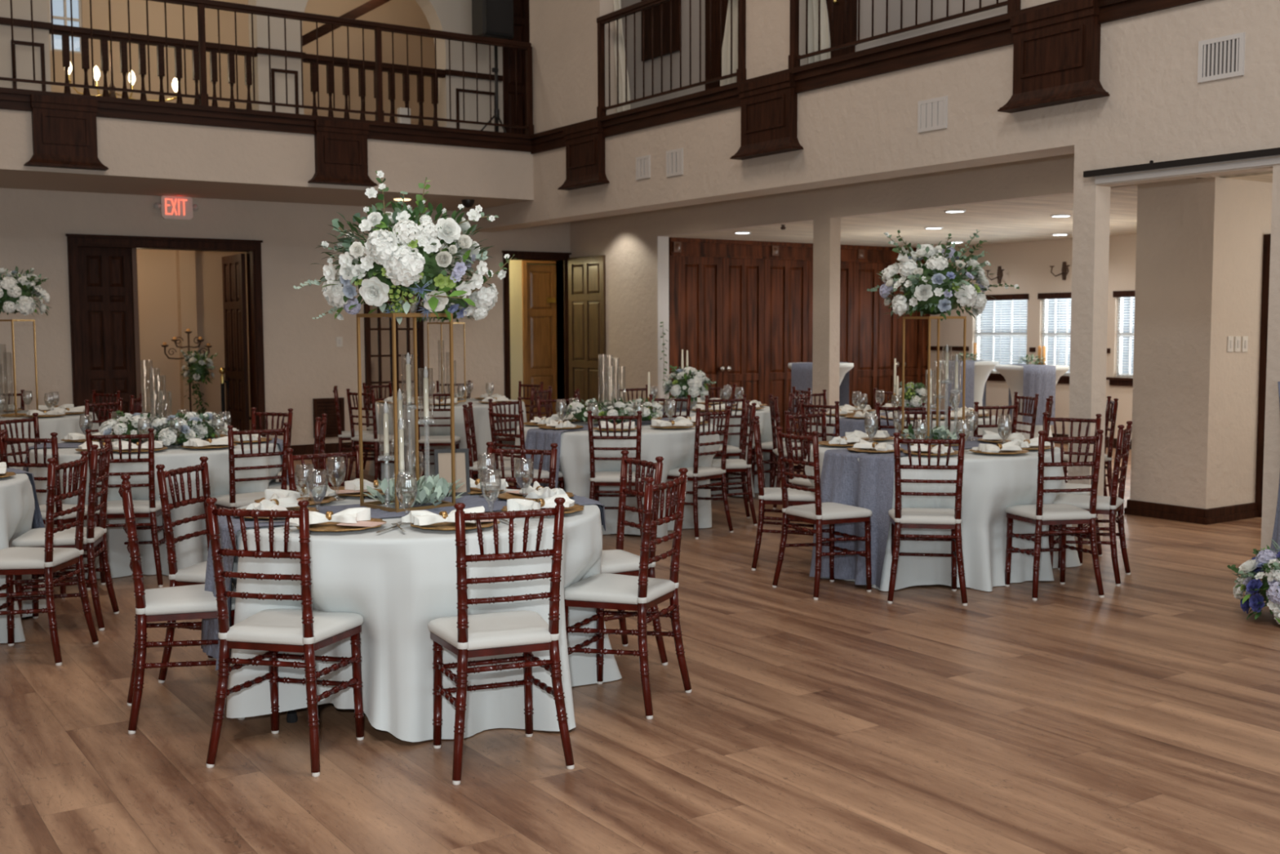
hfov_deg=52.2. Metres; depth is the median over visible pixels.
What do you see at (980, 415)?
charger plate
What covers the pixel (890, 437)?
charger plate
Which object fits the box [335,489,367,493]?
menu card
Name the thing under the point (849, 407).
napkin
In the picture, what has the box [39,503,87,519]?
cushion
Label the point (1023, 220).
ceiling
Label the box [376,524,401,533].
knife
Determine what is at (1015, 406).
banquet chair
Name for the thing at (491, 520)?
menu card
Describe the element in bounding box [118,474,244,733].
banquet chair
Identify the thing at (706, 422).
charger plate
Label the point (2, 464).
napkin
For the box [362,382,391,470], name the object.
banquet chair
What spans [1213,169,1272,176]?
ceiling
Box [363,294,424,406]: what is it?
door
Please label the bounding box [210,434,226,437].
charger plate
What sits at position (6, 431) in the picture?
banquet chair
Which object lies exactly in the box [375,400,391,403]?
charger plate
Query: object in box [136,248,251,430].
wall
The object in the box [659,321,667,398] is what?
strand
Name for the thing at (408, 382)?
candle
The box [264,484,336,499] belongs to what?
napkin
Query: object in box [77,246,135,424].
door
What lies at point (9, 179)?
ceiling
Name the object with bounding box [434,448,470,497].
picture frame
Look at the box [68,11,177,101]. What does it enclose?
chandelier
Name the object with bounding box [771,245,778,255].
trim
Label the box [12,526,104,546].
cushion
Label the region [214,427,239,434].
napkin
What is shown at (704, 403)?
charger plate
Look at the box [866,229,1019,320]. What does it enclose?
flower arrangement
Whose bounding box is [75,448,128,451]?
charger plate
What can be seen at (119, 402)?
banquet chair
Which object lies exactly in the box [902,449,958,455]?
charger plate
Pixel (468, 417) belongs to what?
banquet chair
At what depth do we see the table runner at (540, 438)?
9.45 m
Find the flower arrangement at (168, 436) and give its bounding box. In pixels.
[138,412,208,445]
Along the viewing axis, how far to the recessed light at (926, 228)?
14.50 m
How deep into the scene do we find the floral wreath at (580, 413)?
10.04 m
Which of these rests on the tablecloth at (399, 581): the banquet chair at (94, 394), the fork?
the fork
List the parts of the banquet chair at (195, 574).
post, rail, rail, rail, rail, seat frame, post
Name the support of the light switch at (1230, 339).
attached to the wall at (1199, 258)
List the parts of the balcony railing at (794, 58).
post, post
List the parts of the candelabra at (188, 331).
arm, arm, stem, arm, arm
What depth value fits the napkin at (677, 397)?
12.53 m
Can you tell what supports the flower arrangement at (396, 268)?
on the stand at (371, 504)
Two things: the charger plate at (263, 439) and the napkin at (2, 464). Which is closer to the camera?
the napkin at (2, 464)
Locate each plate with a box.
[0,408,22,412]
[0,471,16,478]
[23,413,66,417]
[61,439,112,442]
[65,411,84,414]
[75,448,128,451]
[112,446,168,452]
[181,443,237,448]
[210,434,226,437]
[233,437,272,443]
[241,506,319,519]
[253,496,336,505]
[293,517,386,531]
[332,487,387,496]
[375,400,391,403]
[387,401,422,404]
[410,520,500,530]
[429,402,457,405]
[435,396,466,399]
[468,486,506,494]
[478,400,511,403]
[497,491,574,501]
[501,503,584,513]
[523,422,546,426]
[537,425,583,429]
[546,297,555,302]
[555,418,580,422]
[592,426,636,431]
[649,425,695,428]
[669,421,707,424]
[690,402,723,404]
[691,408,724,411]
[729,406,764,409]
[818,440,856,446]
[819,412,855,415]
[843,435,893,440]
[844,414,884,418]
[846,446,904,453]
[850,408,875,412]
[881,416,921,420]
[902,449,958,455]
[925,416,968,419]
[965,413,993,417]
[968,448,1029,454]
[977,438,1027,443]
[1020,444,1055,449]
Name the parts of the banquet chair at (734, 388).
rail, post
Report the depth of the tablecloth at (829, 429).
10.41 m
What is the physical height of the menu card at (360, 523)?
0.003 m
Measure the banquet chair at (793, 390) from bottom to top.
0.933 m
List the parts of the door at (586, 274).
panel, panel, panel, panel, panel, panel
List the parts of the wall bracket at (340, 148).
panel moulding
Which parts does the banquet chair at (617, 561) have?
post, seat frame, rail, rail, rail, rail, post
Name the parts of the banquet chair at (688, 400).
post, rail, rail, post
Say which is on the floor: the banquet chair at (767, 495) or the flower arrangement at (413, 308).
the banquet chair at (767, 495)
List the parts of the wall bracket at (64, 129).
panel moulding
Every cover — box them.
[787,362,853,431]
[934,360,999,406]
[995,364,1069,445]
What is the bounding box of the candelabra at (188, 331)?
[160,328,212,412]
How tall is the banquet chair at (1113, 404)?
0.933 m
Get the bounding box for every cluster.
[953,352,980,360]
[1013,353,1048,364]
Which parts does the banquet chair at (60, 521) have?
post, rail, rail, rail, rail, post, seat frame, leg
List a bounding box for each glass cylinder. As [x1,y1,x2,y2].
[140,360,155,440]
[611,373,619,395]
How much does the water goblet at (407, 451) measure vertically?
0.187 m
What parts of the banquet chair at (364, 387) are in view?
post, rail, rail, post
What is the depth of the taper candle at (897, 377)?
10.83 m
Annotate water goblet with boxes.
[294,463,315,509]
[306,469,328,512]
[326,457,346,501]
[395,473,417,524]
[405,451,424,479]
[477,453,496,497]
[480,469,501,511]
[514,457,533,493]
[955,420,970,452]
[965,411,978,440]
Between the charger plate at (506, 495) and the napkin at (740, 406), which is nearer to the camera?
the charger plate at (506, 495)
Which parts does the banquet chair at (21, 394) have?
rail, post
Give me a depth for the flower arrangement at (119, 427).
8.31 m
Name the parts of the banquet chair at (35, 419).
rail, rail, post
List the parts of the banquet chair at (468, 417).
post, post, seat frame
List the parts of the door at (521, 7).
panel, panel, panel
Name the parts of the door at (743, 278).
knob, panel, panel, panel, panel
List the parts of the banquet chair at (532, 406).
post, rail, rail, rail, post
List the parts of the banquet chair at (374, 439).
post, rail, rail, rail, rail, post, seat frame, leg, leg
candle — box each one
[383,413,389,455]
[397,400,403,440]
[398,429,404,472]
[405,363,411,404]
[423,377,429,419]
[647,371,649,408]
[679,349,686,408]
[681,349,683,372]
[683,350,691,407]
[685,350,688,374]
[893,358,896,412]
[895,375,898,412]
[929,376,932,404]
[938,368,940,395]
[945,351,948,380]
[954,361,958,390]
[973,342,977,359]
[1037,346,1041,364]
[1040,346,1046,364]
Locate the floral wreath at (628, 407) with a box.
[591,396,637,422]
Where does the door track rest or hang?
attached to the wall at (1156, 109)
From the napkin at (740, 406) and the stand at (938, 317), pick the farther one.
the napkin at (740, 406)
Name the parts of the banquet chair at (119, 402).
post, rail, rail, post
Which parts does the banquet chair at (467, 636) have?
leg, post, seat frame, rail, rail, rail, rail, leg, post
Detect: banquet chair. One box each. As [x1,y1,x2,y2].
[0,389,24,410]
[0,412,39,462]
[0,429,8,462]
[0,431,106,598]
[0,450,98,666]
[12,438,119,631]
[84,397,122,435]
[84,427,165,590]
[91,389,120,426]
[107,407,163,435]
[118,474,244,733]
[129,393,143,413]
[155,456,235,683]
[204,497,364,777]
[210,422,289,508]
[250,407,293,481]
[268,413,327,490]
[285,444,359,491]
[333,385,374,481]
[346,388,405,480]
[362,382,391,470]
[413,390,460,483]
[427,497,574,784]
[435,380,471,398]
[462,401,517,487]
[485,441,557,488]
[488,396,522,485]
[488,407,564,489]
[497,386,551,448]
[518,381,543,413]
[536,394,577,418]
[564,467,691,719]
[573,388,580,402]
[586,410,646,539]
[600,449,667,665]
[615,384,647,404]
[648,394,691,417]
[666,405,733,539]
[699,383,736,403]
[704,394,749,503]
[710,400,757,525]
[751,391,811,490]
[751,416,815,570]
[768,394,804,509]
[772,426,872,599]
[782,386,811,442]
[784,408,826,529]
[795,389,826,474]
[800,399,839,475]
[873,387,913,409]
[875,402,926,436]
[887,431,967,605]
[897,405,951,436]
[973,400,1019,437]
[1004,429,1104,600]
[1010,391,1039,439]
[1042,412,1102,564]
[1044,395,1053,436]
[1048,421,1133,586]
[1062,395,1118,516]
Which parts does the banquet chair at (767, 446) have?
leg, seat frame, leg, post, rail, rail, post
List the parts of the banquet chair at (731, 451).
post, rail, rail, seat frame, leg, rail, rail, post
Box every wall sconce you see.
[985,266,1004,283]
[1049,262,1070,279]
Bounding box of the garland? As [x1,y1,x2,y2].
[179,349,217,422]
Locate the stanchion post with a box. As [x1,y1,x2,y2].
[218,367,250,421]
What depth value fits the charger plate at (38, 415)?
11.16 m
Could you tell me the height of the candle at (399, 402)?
0.178 m
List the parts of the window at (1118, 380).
sill, frame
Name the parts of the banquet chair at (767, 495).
post, post, seat frame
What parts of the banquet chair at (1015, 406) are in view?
post, rail, rail, post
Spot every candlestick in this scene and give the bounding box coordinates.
[377,400,395,505]
[392,387,408,475]
[392,417,411,507]
[400,352,417,473]
[417,365,434,504]
[924,368,935,408]
[932,361,945,399]
[942,344,953,383]
[951,354,961,393]
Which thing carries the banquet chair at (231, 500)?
on the floor
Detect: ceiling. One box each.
[0,169,531,211]
[668,170,1272,248]
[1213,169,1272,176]
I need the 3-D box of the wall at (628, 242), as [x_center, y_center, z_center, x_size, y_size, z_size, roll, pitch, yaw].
[5.006,-2.784,8.666,0.141,7.200,21.100,-3,5,-34]
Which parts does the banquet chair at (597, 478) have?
post, leg, rail, rail, rail, rail, seat frame, post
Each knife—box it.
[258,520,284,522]
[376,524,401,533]
[500,519,515,524]
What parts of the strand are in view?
stem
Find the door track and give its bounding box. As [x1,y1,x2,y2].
[1083,147,1279,177]
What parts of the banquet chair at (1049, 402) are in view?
post, post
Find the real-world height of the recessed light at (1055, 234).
0.012 m
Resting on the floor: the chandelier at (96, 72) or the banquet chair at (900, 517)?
the banquet chair at (900, 517)
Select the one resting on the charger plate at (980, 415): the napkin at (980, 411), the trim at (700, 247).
the napkin at (980, 411)
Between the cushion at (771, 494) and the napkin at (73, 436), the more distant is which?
the napkin at (73, 436)
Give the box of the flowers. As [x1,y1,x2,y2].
[1226,539,1279,624]
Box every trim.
[0,17,502,81]
[0,87,532,152]
[10,40,45,91]
[65,233,266,437]
[130,248,141,398]
[271,68,298,114]
[302,0,391,46]
[455,88,495,131]
[502,250,571,414]
[521,260,555,422]
[528,0,1204,154]
[631,6,1007,109]
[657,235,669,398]
[668,237,930,409]
[672,241,681,252]
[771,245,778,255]
[857,248,864,258]
[1093,155,1279,183]
[1254,234,1271,517]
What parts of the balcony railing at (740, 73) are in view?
post, handrail, rail, post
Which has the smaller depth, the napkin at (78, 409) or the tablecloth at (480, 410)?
the napkin at (78, 409)
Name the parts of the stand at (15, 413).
frame, leg, frame, leg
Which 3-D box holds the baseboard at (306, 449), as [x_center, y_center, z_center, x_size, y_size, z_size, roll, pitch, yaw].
[-7.584,0.472,13.154,13.992,0.130,0.020,-3,5,-34]
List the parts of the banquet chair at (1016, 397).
post, rail, rail, rail, rail, post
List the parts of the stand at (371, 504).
leg, leg, frame, frame, leg, leg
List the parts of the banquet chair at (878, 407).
post, rail, rail, post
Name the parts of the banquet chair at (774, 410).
post, post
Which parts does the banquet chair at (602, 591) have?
leg, leg, seat frame, post, rail, rail, rail, rail, post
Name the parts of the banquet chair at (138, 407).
post, rail, post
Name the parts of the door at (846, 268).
panel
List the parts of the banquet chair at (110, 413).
post, rail, post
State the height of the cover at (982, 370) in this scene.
1.069 m
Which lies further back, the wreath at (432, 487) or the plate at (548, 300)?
the plate at (548, 300)
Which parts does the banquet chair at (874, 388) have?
post, rail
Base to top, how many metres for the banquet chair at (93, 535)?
0.933 m
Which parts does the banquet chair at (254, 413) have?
post, rail, rail, post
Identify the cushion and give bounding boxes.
[0,546,79,569]
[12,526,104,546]
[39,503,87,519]
[97,499,161,514]
[144,583,235,615]
[175,560,233,584]
[210,491,264,507]
[226,608,363,644]
[268,481,319,490]
[341,430,373,437]
[353,434,404,441]
[419,435,460,443]
[427,610,551,649]
[472,460,517,471]
[496,468,563,478]
[497,431,515,438]
[497,453,516,460]
[564,573,675,604]
[594,471,646,482]
[600,549,649,573]
[667,466,723,477]
[711,458,746,468]
[719,444,740,453]
[752,440,800,449]
[764,487,815,501]
[773,448,804,456]
[785,502,872,519]
[791,477,813,487]
[888,507,955,524]
[1004,503,1091,520]
[1053,493,1122,510]
[1062,453,1107,461]
[1065,483,1091,494]
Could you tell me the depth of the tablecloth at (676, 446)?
9.38 m
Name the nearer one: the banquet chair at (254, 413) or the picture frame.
the picture frame
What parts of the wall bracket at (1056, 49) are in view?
panel moulding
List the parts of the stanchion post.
post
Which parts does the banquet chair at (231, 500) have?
seat frame, post, rail, rail, rail, rail, post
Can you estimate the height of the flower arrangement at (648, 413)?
0.190 m
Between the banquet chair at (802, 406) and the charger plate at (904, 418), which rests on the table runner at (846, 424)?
the charger plate at (904, 418)
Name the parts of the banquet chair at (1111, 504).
leg, leg, seat frame, post, rail, rail, rail, post, rail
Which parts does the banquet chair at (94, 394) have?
post, rail, rail, post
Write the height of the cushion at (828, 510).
0.050 m
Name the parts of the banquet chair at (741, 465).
seat frame, post, post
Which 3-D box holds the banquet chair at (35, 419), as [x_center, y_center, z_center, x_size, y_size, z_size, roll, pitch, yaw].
[-4.050,0.382,8.841,0.429,0.933,0.426,1,5,17]
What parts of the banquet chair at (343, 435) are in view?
post, post, seat frame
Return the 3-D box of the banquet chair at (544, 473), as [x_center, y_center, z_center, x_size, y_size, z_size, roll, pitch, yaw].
[-0.816,0.325,9.419,0.429,0.933,0.426,-4,6,-44]
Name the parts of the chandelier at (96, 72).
candle bulb, arm, candle bulb, arm, candle bulb, arm, candle bulb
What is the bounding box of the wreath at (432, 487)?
[364,474,464,506]
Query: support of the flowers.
on the floor
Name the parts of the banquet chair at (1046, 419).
post, rail, rail, rail, leg, post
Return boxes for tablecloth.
[0,410,99,470]
[0,472,46,643]
[28,436,282,577]
[226,488,622,742]
[368,398,526,481]
[515,419,720,537]
[622,403,777,497]
[804,436,1080,591]
[810,409,1002,445]
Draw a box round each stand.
[0,319,38,417]
[355,312,455,512]
[426,322,466,402]
[480,45,506,133]
[901,315,966,446]
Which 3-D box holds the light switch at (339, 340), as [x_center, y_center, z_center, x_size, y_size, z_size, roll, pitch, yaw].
[-3.616,-1.025,15.719,0.080,0.120,0.018,-3,5,-34]
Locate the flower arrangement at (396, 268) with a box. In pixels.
[293,170,518,324]
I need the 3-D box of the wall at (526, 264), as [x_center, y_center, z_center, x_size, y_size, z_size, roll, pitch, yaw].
[-1.967,-1.323,18.209,3.101,2.901,1.901,-3,5,-34]
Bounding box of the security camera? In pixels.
[461,199,474,208]
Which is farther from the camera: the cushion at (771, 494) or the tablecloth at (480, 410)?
the tablecloth at (480, 410)
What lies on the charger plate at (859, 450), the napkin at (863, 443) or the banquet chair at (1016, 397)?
the napkin at (863, 443)
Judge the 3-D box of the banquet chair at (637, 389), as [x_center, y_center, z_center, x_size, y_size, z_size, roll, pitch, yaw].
[0.025,0.058,12.903,0.426,0.933,0.429,-3,5,-31]
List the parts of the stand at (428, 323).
leg, leg, frame, leg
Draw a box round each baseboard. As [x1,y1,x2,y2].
[290,442,371,455]
[1001,429,1131,449]
[1124,499,1257,524]
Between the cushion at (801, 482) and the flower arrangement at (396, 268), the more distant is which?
the cushion at (801, 482)
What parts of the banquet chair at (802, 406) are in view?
post, rail, rail, rail, post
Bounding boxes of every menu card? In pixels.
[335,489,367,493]
[336,520,386,526]
[480,519,498,521]
[506,489,527,494]
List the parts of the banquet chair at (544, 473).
post, rail, rail, rail, rail, post, seat frame, leg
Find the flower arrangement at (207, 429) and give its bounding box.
[177,410,228,439]
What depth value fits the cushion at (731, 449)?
11.14 m
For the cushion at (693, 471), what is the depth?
9.43 m
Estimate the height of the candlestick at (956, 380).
0.568 m
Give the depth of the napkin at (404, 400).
12.78 m
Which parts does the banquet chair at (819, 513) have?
post, rail, rail, rail, rail, post, seat frame, leg, leg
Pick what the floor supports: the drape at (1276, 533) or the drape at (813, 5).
the drape at (1276, 533)
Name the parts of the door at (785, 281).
panel, panel, panel, panel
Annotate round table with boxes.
[286,709,297,722]
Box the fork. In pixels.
[391,522,405,531]
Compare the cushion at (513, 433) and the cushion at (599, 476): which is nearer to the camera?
the cushion at (599, 476)
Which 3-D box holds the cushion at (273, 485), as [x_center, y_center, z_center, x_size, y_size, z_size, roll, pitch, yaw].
[-2.319,0.399,8.658,0.377,0.050,0.410,-1,4,-7]
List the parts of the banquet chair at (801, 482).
post, rail, rail, seat frame, rail, rail, post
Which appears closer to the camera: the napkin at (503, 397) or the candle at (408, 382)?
the candle at (408, 382)
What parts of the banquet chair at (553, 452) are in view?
post, rail, rail, post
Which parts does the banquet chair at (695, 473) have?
seat frame, post, rail, rail, rail, rail, post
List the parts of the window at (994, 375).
sill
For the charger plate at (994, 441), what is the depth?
8.34 m
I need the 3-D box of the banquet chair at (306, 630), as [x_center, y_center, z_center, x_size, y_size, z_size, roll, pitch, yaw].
[-1.241,0.692,4.603,0.426,0.933,0.429,1,4,14]
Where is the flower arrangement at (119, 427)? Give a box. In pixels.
[98,410,165,442]
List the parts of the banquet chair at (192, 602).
rail, rail, post, post, seat frame, leg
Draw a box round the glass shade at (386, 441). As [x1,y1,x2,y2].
[377,403,393,455]
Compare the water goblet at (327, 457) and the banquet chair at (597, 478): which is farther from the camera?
the banquet chair at (597, 478)
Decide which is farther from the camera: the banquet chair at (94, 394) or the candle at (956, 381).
the banquet chair at (94, 394)
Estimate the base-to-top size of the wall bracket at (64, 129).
0.647 m
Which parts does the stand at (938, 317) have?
leg, leg, frame, frame, leg, leg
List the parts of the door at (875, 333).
panel, panel, panel, panel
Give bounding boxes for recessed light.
[393,198,411,200]
[733,231,751,233]
[924,226,942,229]
[943,209,965,213]
[1050,214,1071,217]
[1051,233,1069,235]
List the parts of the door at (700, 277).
panel, panel, panel, knob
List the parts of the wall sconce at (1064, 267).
arm, arm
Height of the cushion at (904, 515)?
0.050 m
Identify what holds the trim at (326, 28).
attached to the wall at (409, 13)
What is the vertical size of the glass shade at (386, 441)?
0.214 m
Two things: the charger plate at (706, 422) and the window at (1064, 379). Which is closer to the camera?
the charger plate at (706, 422)
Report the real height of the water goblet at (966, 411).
0.187 m
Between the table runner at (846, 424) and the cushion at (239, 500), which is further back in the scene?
the table runner at (846, 424)
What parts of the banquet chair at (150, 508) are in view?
post, rail, rail, rail, rail, seat frame, post, leg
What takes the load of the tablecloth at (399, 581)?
on the round table
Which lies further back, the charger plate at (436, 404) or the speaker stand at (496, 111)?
the speaker stand at (496, 111)
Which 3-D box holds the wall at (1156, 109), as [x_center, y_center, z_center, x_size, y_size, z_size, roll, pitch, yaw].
[4.309,-2.746,8.199,1.539,7.201,21.100,-3,5,-34]
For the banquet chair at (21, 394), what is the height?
0.933 m
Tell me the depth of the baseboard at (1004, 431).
16.68 m
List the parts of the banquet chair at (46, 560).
leg, seat frame, post, rail, rail, rail, rail, post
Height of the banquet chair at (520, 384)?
0.933 m
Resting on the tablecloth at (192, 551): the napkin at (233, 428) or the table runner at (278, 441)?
the table runner at (278, 441)
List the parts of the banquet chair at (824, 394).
post, rail, rail, post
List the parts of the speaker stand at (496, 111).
leg, leg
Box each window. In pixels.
[48,0,82,53]
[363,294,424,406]
[640,0,679,61]
[973,293,1028,381]
[1037,292,1071,383]
[1106,290,1135,386]
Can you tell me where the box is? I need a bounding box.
[396,107,410,124]
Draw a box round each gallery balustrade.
[48,24,257,110]
[302,53,445,126]
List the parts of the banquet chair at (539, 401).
post, rail, post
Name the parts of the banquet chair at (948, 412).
post, rail, post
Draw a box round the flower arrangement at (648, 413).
[623,396,666,421]
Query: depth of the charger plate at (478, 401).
13.02 m
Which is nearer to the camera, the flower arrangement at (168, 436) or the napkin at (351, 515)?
the napkin at (351, 515)
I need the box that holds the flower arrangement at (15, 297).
[0,266,52,315]
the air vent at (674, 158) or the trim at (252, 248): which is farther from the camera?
the trim at (252, 248)
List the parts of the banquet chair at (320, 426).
post, rail, rail, post, rail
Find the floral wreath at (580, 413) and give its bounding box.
[560,398,608,422]
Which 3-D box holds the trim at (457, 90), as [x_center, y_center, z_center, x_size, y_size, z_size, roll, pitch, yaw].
[-2.064,-3.855,16.557,0.574,0.800,0.021,-3,5,-34]
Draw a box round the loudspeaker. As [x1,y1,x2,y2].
[471,0,514,39]
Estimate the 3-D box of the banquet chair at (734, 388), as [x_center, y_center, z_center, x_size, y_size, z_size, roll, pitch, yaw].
[0.740,0.044,13.037,0.426,0.933,0.429,1,4,15]
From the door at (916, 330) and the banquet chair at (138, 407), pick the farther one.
the door at (916, 330)
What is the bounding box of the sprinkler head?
[780,224,786,229]
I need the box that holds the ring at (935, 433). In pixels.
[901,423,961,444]
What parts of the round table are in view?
leg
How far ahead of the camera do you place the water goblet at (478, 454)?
5.72 m
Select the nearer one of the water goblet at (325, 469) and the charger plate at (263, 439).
the water goblet at (325, 469)
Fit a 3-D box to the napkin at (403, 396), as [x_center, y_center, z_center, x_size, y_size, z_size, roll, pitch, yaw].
[-2.351,-0.323,13.577,0.304,0.051,0.188,-2,5,-26]
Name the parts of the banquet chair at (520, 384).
post, rail, rail, post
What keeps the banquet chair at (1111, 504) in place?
on the floor
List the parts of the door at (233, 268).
panel, panel, panel, panel, panel, panel, panel, panel, panel, panel, panel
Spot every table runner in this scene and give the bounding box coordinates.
[6,467,44,528]
[22,437,288,484]
[200,493,606,670]
[516,417,675,488]
[653,403,735,414]
[791,361,848,413]
[808,435,1003,589]
[831,408,946,439]
[945,360,986,410]
[1008,364,1055,425]
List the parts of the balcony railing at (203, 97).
post, rail, handrail, post, post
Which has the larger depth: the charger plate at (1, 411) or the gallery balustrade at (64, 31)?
the gallery balustrade at (64, 31)
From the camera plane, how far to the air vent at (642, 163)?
13.19 m
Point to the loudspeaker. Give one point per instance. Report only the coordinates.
(494, 19)
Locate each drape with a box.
[613,0,631,112]
[720,0,737,86]
[807,0,831,63]
[1270,381,1279,551]
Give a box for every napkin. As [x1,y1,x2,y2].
[0,404,17,409]
[0,462,6,473]
[26,408,65,415]
[38,404,73,410]
[48,405,84,412]
[63,431,113,439]
[78,440,118,448]
[112,440,162,449]
[182,435,228,446]
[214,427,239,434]
[233,434,262,440]
[245,493,298,510]
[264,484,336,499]
[288,507,370,525]
[344,477,405,490]
[382,395,393,401]
[391,397,419,403]
[401,393,423,399]
[401,506,484,525]
[429,397,457,404]
[437,392,462,397]
[470,478,508,490]
[479,393,501,398]
[481,395,508,401]
[506,493,574,511]
[518,480,566,498]
[530,416,557,424]
[546,419,576,427]
[551,412,575,420]
[597,421,635,428]
[651,418,693,426]
[653,397,678,403]
[672,415,702,422]
[690,397,720,402]
[692,404,727,409]
[733,401,759,408]
[735,400,762,404]
[826,407,853,413]
[828,433,861,444]
[839,404,871,410]
[844,430,889,438]
[853,409,875,417]
[853,439,893,450]
[881,403,915,407]
[887,412,921,417]
[910,444,954,453]
[929,410,965,417]
[953,405,973,411]
[958,408,987,414]
[972,440,1022,452]
[982,430,1026,440]
[1010,436,1049,447]
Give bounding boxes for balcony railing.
[0,0,533,134]
[596,0,746,117]
[788,0,1021,68]
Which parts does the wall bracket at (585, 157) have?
panel moulding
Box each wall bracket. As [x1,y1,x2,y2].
[23,93,108,170]
[307,119,377,186]
[557,120,609,190]
[729,72,803,159]
[997,0,1110,113]
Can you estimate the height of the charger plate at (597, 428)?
0.016 m
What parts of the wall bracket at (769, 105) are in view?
panel moulding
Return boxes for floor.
[0,443,1279,853]
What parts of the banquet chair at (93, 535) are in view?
leg, leg, seat frame, post, rail, rail, rail, rail, post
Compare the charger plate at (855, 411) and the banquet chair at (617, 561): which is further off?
the charger plate at (855, 411)
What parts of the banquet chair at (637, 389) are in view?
post, rail, post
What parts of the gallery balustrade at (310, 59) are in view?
handrail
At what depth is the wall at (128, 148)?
13.29 m
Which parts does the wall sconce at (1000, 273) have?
arm, arm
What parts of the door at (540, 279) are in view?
panel, panel, panel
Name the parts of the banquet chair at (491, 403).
post, rail, rail, rail, rail, post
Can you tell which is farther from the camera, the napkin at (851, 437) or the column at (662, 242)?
the column at (662, 242)
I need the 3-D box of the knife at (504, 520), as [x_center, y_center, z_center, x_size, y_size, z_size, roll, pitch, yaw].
[-0.515,0.358,4.995,0.015,0.004,0.215,-2,5,-26]
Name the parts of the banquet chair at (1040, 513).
leg, post, seat frame, leg, rail, rail, rail, rail, post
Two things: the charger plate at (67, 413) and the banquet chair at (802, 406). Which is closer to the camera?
the banquet chair at (802, 406)
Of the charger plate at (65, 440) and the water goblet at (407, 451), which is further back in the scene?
the charger plate at (65, 440)
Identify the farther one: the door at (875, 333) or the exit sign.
the door at (875, 333)
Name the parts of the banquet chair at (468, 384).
post, rail, post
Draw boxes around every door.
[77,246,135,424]
[222,253,249,431]
[503,0,529,134]
[526,264,556,422]
[567,254,606,412]
[680,256,724,403]
[705,0,728,89]
[722,257,764,404]
[764,258,808,435]
[808,260,853,405]
[826,0,857,57]
[852,262,899,409]
[897,263,928,407]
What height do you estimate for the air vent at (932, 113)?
0.238 m
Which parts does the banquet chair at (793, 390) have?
post, rail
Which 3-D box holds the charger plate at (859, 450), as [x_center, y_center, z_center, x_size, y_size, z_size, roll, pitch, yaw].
[1.398,0.137,7.760,0.339,0.016,0.339,-3,5,-34]
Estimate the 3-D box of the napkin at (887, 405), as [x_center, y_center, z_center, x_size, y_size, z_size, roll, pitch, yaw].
[2.294,-0.184,11.509,0.302,0.048,0.215,0,4,-3]
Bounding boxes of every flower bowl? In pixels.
[662,364,715,409]
[888,380,932,407]
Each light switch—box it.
[336,336,342,346]
[1226,336,1233,351]
[1234,336,1240,351]
[1241,336,1248,351]
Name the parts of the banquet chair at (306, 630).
post, rail, rail, rail, rail, leg, seat frame, post, leg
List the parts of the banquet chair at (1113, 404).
leg, post, post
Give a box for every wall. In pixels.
[0,0,570,444]
[0,109,533,199]
[48,0,435,125]
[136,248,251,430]
[465,0,1279,550]
[509,259,523,401]
[526,263,555,265]
[569,0,1203,413]
[926,234,1136,439]
[1129,177,1272,508]
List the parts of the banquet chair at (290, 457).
post, rail, rail, post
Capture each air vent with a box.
[312,397,344,437]
[635,155,650,180]
[666,147,683,177]
[917,95,947,133]
[1197,32,1245,83]
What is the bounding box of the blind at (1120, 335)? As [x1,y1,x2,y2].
[1115,297,1134,377]
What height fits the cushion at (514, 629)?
0.050 m
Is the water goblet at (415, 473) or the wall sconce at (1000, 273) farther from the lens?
the wall sconce at (1000, 273)
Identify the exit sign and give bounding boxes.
[153,195,199,220]
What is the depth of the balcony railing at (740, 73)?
12.87 m
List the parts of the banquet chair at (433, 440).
post, leg, rail, rail, rail, rail, seat frame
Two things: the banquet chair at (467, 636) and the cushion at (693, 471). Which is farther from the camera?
the cushion at (693, 471)
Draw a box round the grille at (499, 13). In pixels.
[485,0,513,35]
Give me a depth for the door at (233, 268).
15.52 m
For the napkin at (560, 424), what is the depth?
9.54 m
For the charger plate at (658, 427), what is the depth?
9.61 m
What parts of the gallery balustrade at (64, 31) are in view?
handrail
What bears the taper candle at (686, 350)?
on the table runner at (677, 410)
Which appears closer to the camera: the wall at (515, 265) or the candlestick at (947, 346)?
the candlestick at (947, 346)
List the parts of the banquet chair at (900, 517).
leg, post, seat frame, rail, rail, rail, rail, leg, post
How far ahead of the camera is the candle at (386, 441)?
5.36 m
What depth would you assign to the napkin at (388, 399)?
12.98 m
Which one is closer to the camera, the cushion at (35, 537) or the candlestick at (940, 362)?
the cushion at (35, 537)
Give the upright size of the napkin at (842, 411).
0.049 m
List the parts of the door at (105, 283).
panel, panel, panel, panel, panel, panel, panel, panel, panel, panel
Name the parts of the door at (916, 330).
panel, panel, panel, panel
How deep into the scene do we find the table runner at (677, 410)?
11.95 m
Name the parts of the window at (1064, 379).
sill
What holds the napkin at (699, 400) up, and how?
on the charger plate at (704, 403)
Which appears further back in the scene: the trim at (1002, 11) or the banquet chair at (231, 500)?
the trim at (1002, 11)
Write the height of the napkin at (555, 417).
0.051 m
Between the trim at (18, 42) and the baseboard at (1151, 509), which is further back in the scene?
the trim at (18, 42)

